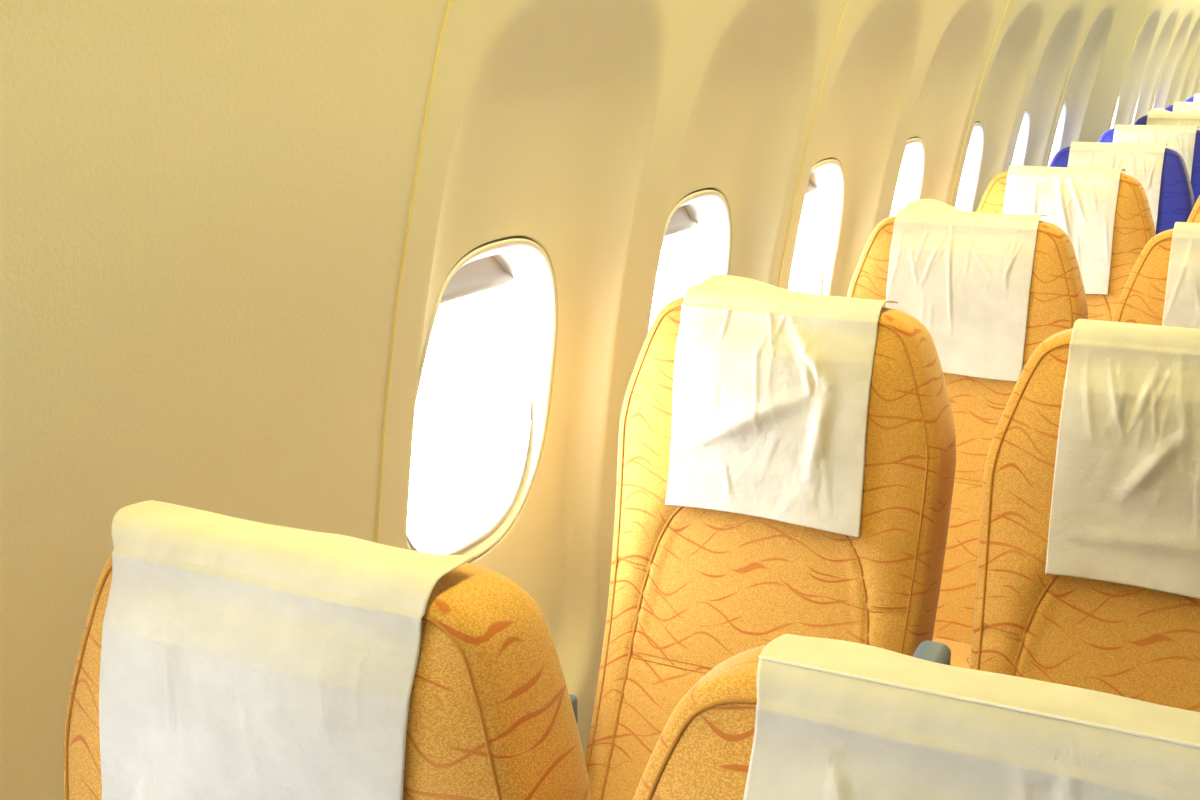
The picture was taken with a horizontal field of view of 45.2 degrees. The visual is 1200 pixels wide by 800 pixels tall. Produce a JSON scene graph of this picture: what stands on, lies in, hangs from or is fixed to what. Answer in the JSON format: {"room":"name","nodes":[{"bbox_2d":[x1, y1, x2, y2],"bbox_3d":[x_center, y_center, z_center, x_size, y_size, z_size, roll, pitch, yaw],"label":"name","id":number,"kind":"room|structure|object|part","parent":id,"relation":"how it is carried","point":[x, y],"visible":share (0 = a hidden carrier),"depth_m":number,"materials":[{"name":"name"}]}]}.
{"room":"aircraft cabin","nodes":[
{"label":"aircraft cabin","id":0,"kind":"room"},
{"bbox_2d":[0,0,1199,799],"bbox_3d":[2.077,-0.951,5.507,0.386,2.000,15.794,7,16,27],"label":"wall","id":1,"kind":"structure","parent":0,"point":[205,204],"depth_m":1.37,"materials":[{"name":"beige plastic"}]},
{"bbox_2d":[376,0,451,542],"bbox_3d":[-0.107,0.091,1.431,0.317,1.850,0.004,7,16,27],"label":"trim","id":2,"kind":"structure","parent":1,"relation":"attached to","point":[449,1],"depth_m":1.42,"materials":[{"name":"yellow plastic"}]},
{"bbox_2d":[406,236,556,562],"bbox_3d":[-0.177,0.002,1.746,0.147,0.409,0.351,7,16,27],"label":"window","id":3,"kind":"structure","parent":1,"relation":"in","point":[507,283],"depth_m":1.87,"materials":[{"name":"white plastic"}]},
{"bbox_2d":[440,256,513,303],"bbox_3d":[-0.176,-0.147,1.706,0.014,0.060,0.276,7,16,27],"label":"shade","id":4,"kind":"object","parent":3,"relation":"attached to","point":[490,272],"depth_m":1.77,"materials":[{"name":"beige plastic"}]},
{"bbox_2d":[658,188,730,312],"bbox_3d":[0.089,-0.127,2.239,0.147,0.409,0.351,7,16,27],"label":"window","id":5,"kind":"structure","parent":1,"relation":"in","point":[696,245],"depth_m":2.33,"materials":[{"name":"white glass"}]},
{"bbox_2d":[665,205,697,236],"bbox_3d":[0.090,-0.277,2.199,0.014,0.060,0.276,7,16,27],"label":"shade","id":6,"kind":"object","parent":5,"relation":"attached to","point":[685,219],"depth_m":2.28,"materials":[{"name":"beige plastic"}]},
{"bbox_2d":[778,0,849,286],"bbox_3d":[0.424,-0.166,2.415,0.317,1.850,0.004,7,16,27],"label":"trim","id":7,"kind":"structure","parent":1,"relation":"attached to","point":[848,0],"depth_m":2.39,"materials":[{"name":"yellow plastic"}]},
{"bbox_2d":[788,157,844,295],"bbox_3d":[0.354,-0.255,2.729,0.147,0.409,0.351,7,16,27],"label":"window","id":8,"kind":"structure","parent":1,"relation":"in","point":[816,247],"depth_m":2.85,"materials":[{"name":"white glass"}]},
{"bbox_2d":[806,179,816,193],"bbox_3d":[0.355,-0.405,2.689,0.014,0.060,0.276,7,16,27],"label":"shade","id":9,"kind":"object","parent":8,"relation":"attached to","point":[812,183],"depth_m":2.79,"materials":[{"name":"beige plastic"}]},
{"bbox_2d":[890,136,924,216],"bbox_3d":[0.620,-0.384,3.222,0.147,0.409,0.351,7,16,27],"label":"window","id":10,"kind":"structure","parent":1,"relation":"in","point":[911,174],"depth_m":3.31,"materials":[{"name":"white glass"}]},
{"bbox_2d":[955,121,983,211],"bbox_3d":[0.885,-0.513,3.712,0.147,0.409,0.351,7,16,27],"label":"window","id":11,"kind":"structure","parent":1,"relation":"in","point":[966,192],"depth_m":3.81,"materials":[{"name":"white glass"}]},
{"bbox_2d":[950,0,1010,204],"bbox_3d":[0.956,-0.424,3.398,0.317,1.850,0.004,7,16,27],"label":"trim","id":12,"kind":"structure","parent":1,"relation":"attached to","point":[1010,0],"depth_m":3.37,"materials":[{"name":"yellow plastic"}]},
{"bbox_2d":[1012,110,1029,165],"bbox_3d":[1.152,-0.642,4.205,0.147,0.409,0.351,7,16,27],"label":"window","id":13,"kind":"structure","parent":1,"relation":"in","point":[1021,146],"depth_m":4.29,"materials":[{"name":"white glass"}]},
{"bbox_2d":[1048,102,1065,166],"bbox_3d":[1.417,-0.770,4.696,0.147,0.409,0.351,7,16,27],"label":"window","id":14,"kind":"structure","parent":1,"relation":"in","point":[1056,146],"depth_m":4.79,"materials":[{"name":"white glass"}]},
{"bbox_2d":[1045,0,1097,166],"bbox_3d":[1.487,-0.682,4.381,0.317,1.850,0.004,7,16,27],"label":"trim","id":15,"kind":"structure","parent":1,"relation":"attached to","point":[1097,0],"depth_m":4.35,"materials":[{"name":"yellow plastic"}]},
{"bbox_2d":[1110,94,1119,128],"bbox_3d":[1.948,-1.028,5.679,0.147,0.409,0.351,7,16,27],"label":"window","id":16,"kind":"structure","parent":1,"relation":"in","point":[1117,105],"depth_m":5.77,"materials":[{"name":"white glass"}]},
{"bbox_2d":[1108,0,1152,129],"bbox_3d":[2.018,-0.939,5.365,0.317,1.850,0.004,7,16,27],"label":"trim","id":17,"kind":"structure","parent":1,"relation":"attached to","point":[1152,0],"depth_m":5.33,"materials":[{"name":"yellow plastic"}]},
{"bbox_2d":[1131,90,1140,124],"bbox_3d":[2.215,-1.157,6.172,0.147,0.409,0.351,7,16,27],"label":"window","id":18,"kind":"structure","parent":1,"relation":"in","point":[1133,120],"depth_m":6.27,"materials":[{"name":"white glass"}]},
{"bbox_2d":[1150,0,1189,109],"bbox_3d":[2.550,-1.197,6.348,0.317,1.850,0.004,7,16,27],"label":"trim","id":19,"kind":"structure","parent":1,"relation":"attached to","point":[1189,0],"depth_m":6.30,"materials":[{"name":"yellow plastic"}]},
{"bbox_2d":[1180,39,1199,101],"bbox_3d":[3.081,-1.455,7.331,0.317,1.850,0.004,7,16,27],"label":"trim","id":20,"kind":"structure","parent":1,"relation":"attached to","point":[1199,39],"depth_m":7.32,"materials":[{"name":"yellow plastic"}]},
{"bbox_3d":[4.511,0.344,4.520,6.000,0.050,15.774,7,16,27],"label":"floor","id":21,"kind":"structure","parent":0,"visible":0},
{"bbox_2d":[64,521,590,799],"bbox_3d":[-0.340,0.721,0.823,0.502,1.138,0.751,7,16,27],"label":"seat","id":22,"kind":"object","parent":21,"relation":"on","point":[491,716],"visible":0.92,"depth_m":0.88,"materials":[{"name":"fabric"}]},
{"bbox_2d":[99,500,474,799],"bbox_3d":[-0.225,0.237,0.969,0.274,0.292,0.109,7,16,26],"label":"headrest cover","id":23,"kind":"object","parent":22,"relation":"attached to","point":[242,659],"visible":1,"depth_m":0.93,"materials":[{"name":"fabric"}]},
{"bbox_2d":[633,645,765,799],"bbox_3d":[0.072,0.778,0.588,0.463,1.138,0.766,7,16,27],"label":"seat","id":24,"kind":"object","parent":21,"relation":"on","point":[703,750],"visible":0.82,"depth_m":0.77,"materials":[{"name":"orange fabric"}]},
{"bbox_2d":[743,634,1199,799],"bbox_3d":[0.193,0.284,0.738,0.256,0.274,0.120,7,16,27],"label":"headrest cover","id":25,"kind":"object","parent":24,"relation":"attached to","point":[835,719],"visible":1,"depth_m":0.72,"materials":[{"name":"fabric"}]},
{"bbox_2d":[569,297,956,799],"bbox_3d":[0.078,0.510,1.594,0.502,1.154,0.774,7,16,27],"label":"seat","id":26,"kind":"object","parent":21,"relation":"on","point":[692,590],"visible":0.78,"depth_m":1.74,"materials":[{"name":"orange fabric"}]},
{"bbox_3d":[-0.157,0.443,1.625,0.044,0.043,0.480,7,16,27],"label":"armrest","id":27,"kind":"part","parent":26,"relation":"part of","materials":[{"name":"grey plastic"}]},
{"bbox_2d":[665,275,897,537],"bbox_3d":[0.220,0.000,1.746,0.250,0.268,0.144,7,16,27],"label":"headrest cover","id":28,"kind":"object","parent":26,"relation":"attached to","point":[771,383],"visible":1,"depth_m":1.70,"materials":[{"name":"fabric"}]},
{"bbox_2d":[847,215,1087,668],"bbox_3d":[0.497,0.309,2.372,0.502,1.150,0.762,7,16,27],"label":"seat","id":29,"kind":"object","parent":21,"relation":"on","point":[1057,297],"visible":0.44,"depth_m":2.46,"materials":[{"name":"orange fabric"}]},
{"bbox_2d":[932,637,971,668],"bbox_3d":[0.433,0.510,2.294,0.410,0.140,0.480,7,16,27],"label":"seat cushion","id":30,"kind":"object","parent":29,"relation":"on","point":[960,647],"depth_m":2.39,"materials":[{"name":"fabric"}]},
{"bbox_2d":[886,199,1045,381],"bbox_3d":[0.636,-0.198,2.522,0.247,0.285,0.142,7,16,27],"label":"headrest cover","id":31,"kind":"object","parent":29,"relation":"attached to","point":[965,276],"visible":0.88,"depth_m":2.47,"materials":[{"name":"fabric"}]},
{"bbox_2d":[976,171,1155,320],"bbox_3d":[0.914,0.107,3.143,0.502,1.150,0.762,7,16,27],"label":"seat","id":32,"kind":"object","parent":21,"relation":"on","point":[1134,227],"visible":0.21,"depth_m":3.20,"materials":[{"name":"orange fabric"}]},
{"bbox_2d":[1003,165,1125,293],"bbox_3d":[1.051,-0.393,3.290,0.248,0.274,0.132,7,16,27],"label":"headrest cover","id":33,"kind":"object","parent":32,"relation":"attached to","point":[1081,202],"visible":0.62,"depth_m":3.23,"materials":[{"name":"fabric"}]},
{"bbox_2d":[970,328,1199,711],"bbox_3d":[0.507,0.564,1.383,0.463,1.150,0.766,7,16,27],"label":"seat","id":34,"kind":"object","parent":21,"relation":"on","point":[1134,642],"visible":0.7,"depth_m":1.58,"materials":[{"name":"orange fabric"}]},
{"bbox_2d":[1045,319,1199,598],"bbox_3d":[0.623,0.061,1.540,0.248,0.273,0.133,7,16,27],"label":"headrest cover","id":35,"kind":"object","parent":34,"relation":"attached to","point":[1125,503],"visible":1,"depth_m":1.52,"materials":[{"name":"fabric"}]},
{"bbox_2d":[1049,146,1194,234],"bbox_3d":[1.274,-0.068,3.809,0.502,1.150,0.762,7,16,27],"label":"seat","id":36,"kind":"object","parent":21,"relation":"on","point":[1176,197],"visible":0.15,"depth_m":3.86,"materials":[{"name":"blue fabric"}]},
{"bbox_2d":[1067,141,1167,231],"bbox_3d":[1.411,-0.567,3.956,0.248,0.273,0.132,7,16,27],"label":"headrest cover","id":37,"kind":"object","parent":36,"relation":"attached to","point":[1143,162],"visible":0.41,"depth_m":3.89,"materials":[{"name":"fabric"}]},
{"bbox_2d":[1134,115,1147,124],"bbox_3d":[1.994,-0.417,5.141,0.502,1.150,0.762,7,16,27],"label":"seat","id":38,"kind":"object","parent":21,"relation":"on","point":[1143,120],"visible":0.03,"depth_m":5.32,"materials":[{"name":"blue fabric"}]},
{"bbox_2d":[1146,108,1199,129],"bbox_3d":[2.132,-0.922,5.289,0.247,0.280,0.142,7,16,27],"label":"headrest cover","id":39,"kind":"object","parent":38,"relation":"attached to","point":[1158,117],"visible":0.28,"depth_m":5.26,"materials":[{"name":"fabric"}]},
{"bbox_2d":[1112,229,1172,325],"bbox_3d":[0.924,0.361,2.155,0.463,1.150,0.766,7,16,27],"label":"seat","id":40,"kind":"object","parent":21,"relation":"on","point":[1141,300],"visible":0.18,"depth_m":2.35,"materials":[{"name":"orange fabric"}]},
{"bbox_2d":[1162,222,1199,328],"bbox_3d":[1.040,-0.140,2.312,0.248,0.273,0.134,7,16,27],"label":"headrest cover","id":41,"kind":"object","parent":40,"relation":"attached to","point":[1182,295],"visible":0.51,"depth_m":2.31,"materials":[{"name":"fabric"}]},
{"bbox_2d":[1098,128,1199,203],"bbox_3d":[1.634,-0.242,4.475,0.502,1.150,0.762,7,16,27],"label":"seat","id":42,"kind":"object","parent":21,"relation":"on","point":[1107,137],"visible":0.05,"depth_m":4.53,"materials":[{"name":"blue fabric"}]},
{"bbox_2d":[1113,125,1198,181],"bbox_3d":[1.770,-0.742,4.621,0.247,0.273,0.134,7,16,27],"label":"headrest cover","id":43,"kind":"object","parent":42,"relation":"attached to","point":[1181,139],"visible":0.3,"depth_m":4.57,"materials":[{"name":"fabric"}]},
{"bbox_2d":[1164,105,1172,111],"bbox_3d":[2.354,-0.591,5.806,0.502,1.150,0.762,7,16,27],"label":"seat","id":44,"kind":"object","parent":21,"relation":"on","point":[1169,108],"visible":0.04,"depth_m":5.98,"materials":[{"name":"blue fabric"}]},
{"bbox_2d":[1173,102,1199,112],"bbox_3d":[2.490,-1.090,5.953,0.249,0.273,0.134,7,16,27],"label":"headrest cover","id":45,"kind":"object","parent":44,"relation":"attached to","point":[1194,107],"visible":0.2,"depth_m":5.94,"materials":[{"name":"fabric"}]},
{"bbox_2d":[1185,97,1193,101],"bbox_3d":[2.713,-0.766,6.472,0.502,1.150,0.762,7,16,27],"label":"seat","id":46,"kind":"object","parent":21,"relation":"on","point":[1191,99],"visible":0.02,"depth_m":6.65,"materials":[{"name":"blue fabric"}]},
{"bbox_2d":[1193,94,1199,101],"bbox_3d":[2.849,-1.266,6.618,0.247,0.270,0.134,7,16,27],"label":"headrest cover","id":47,"kind":"object","parent":46,"relation":"attached to","point":[1196,96],"visible":0.19,"depth_m":6.63,"materials":[{"name":"fabric"}]},
{"bbox_2d":[1187,196,1199,222],"bbox_3d":[1.341,0.159,2.926,0.463,1.150,0.766,7,16,27],"label":"seat","id":48,"kind":"object","parent":21,"relation":"on","point":[1194,217],"visible":0.03,"depth_m":3.13,"materials":[{"name":"orange fabric"}]}
]}

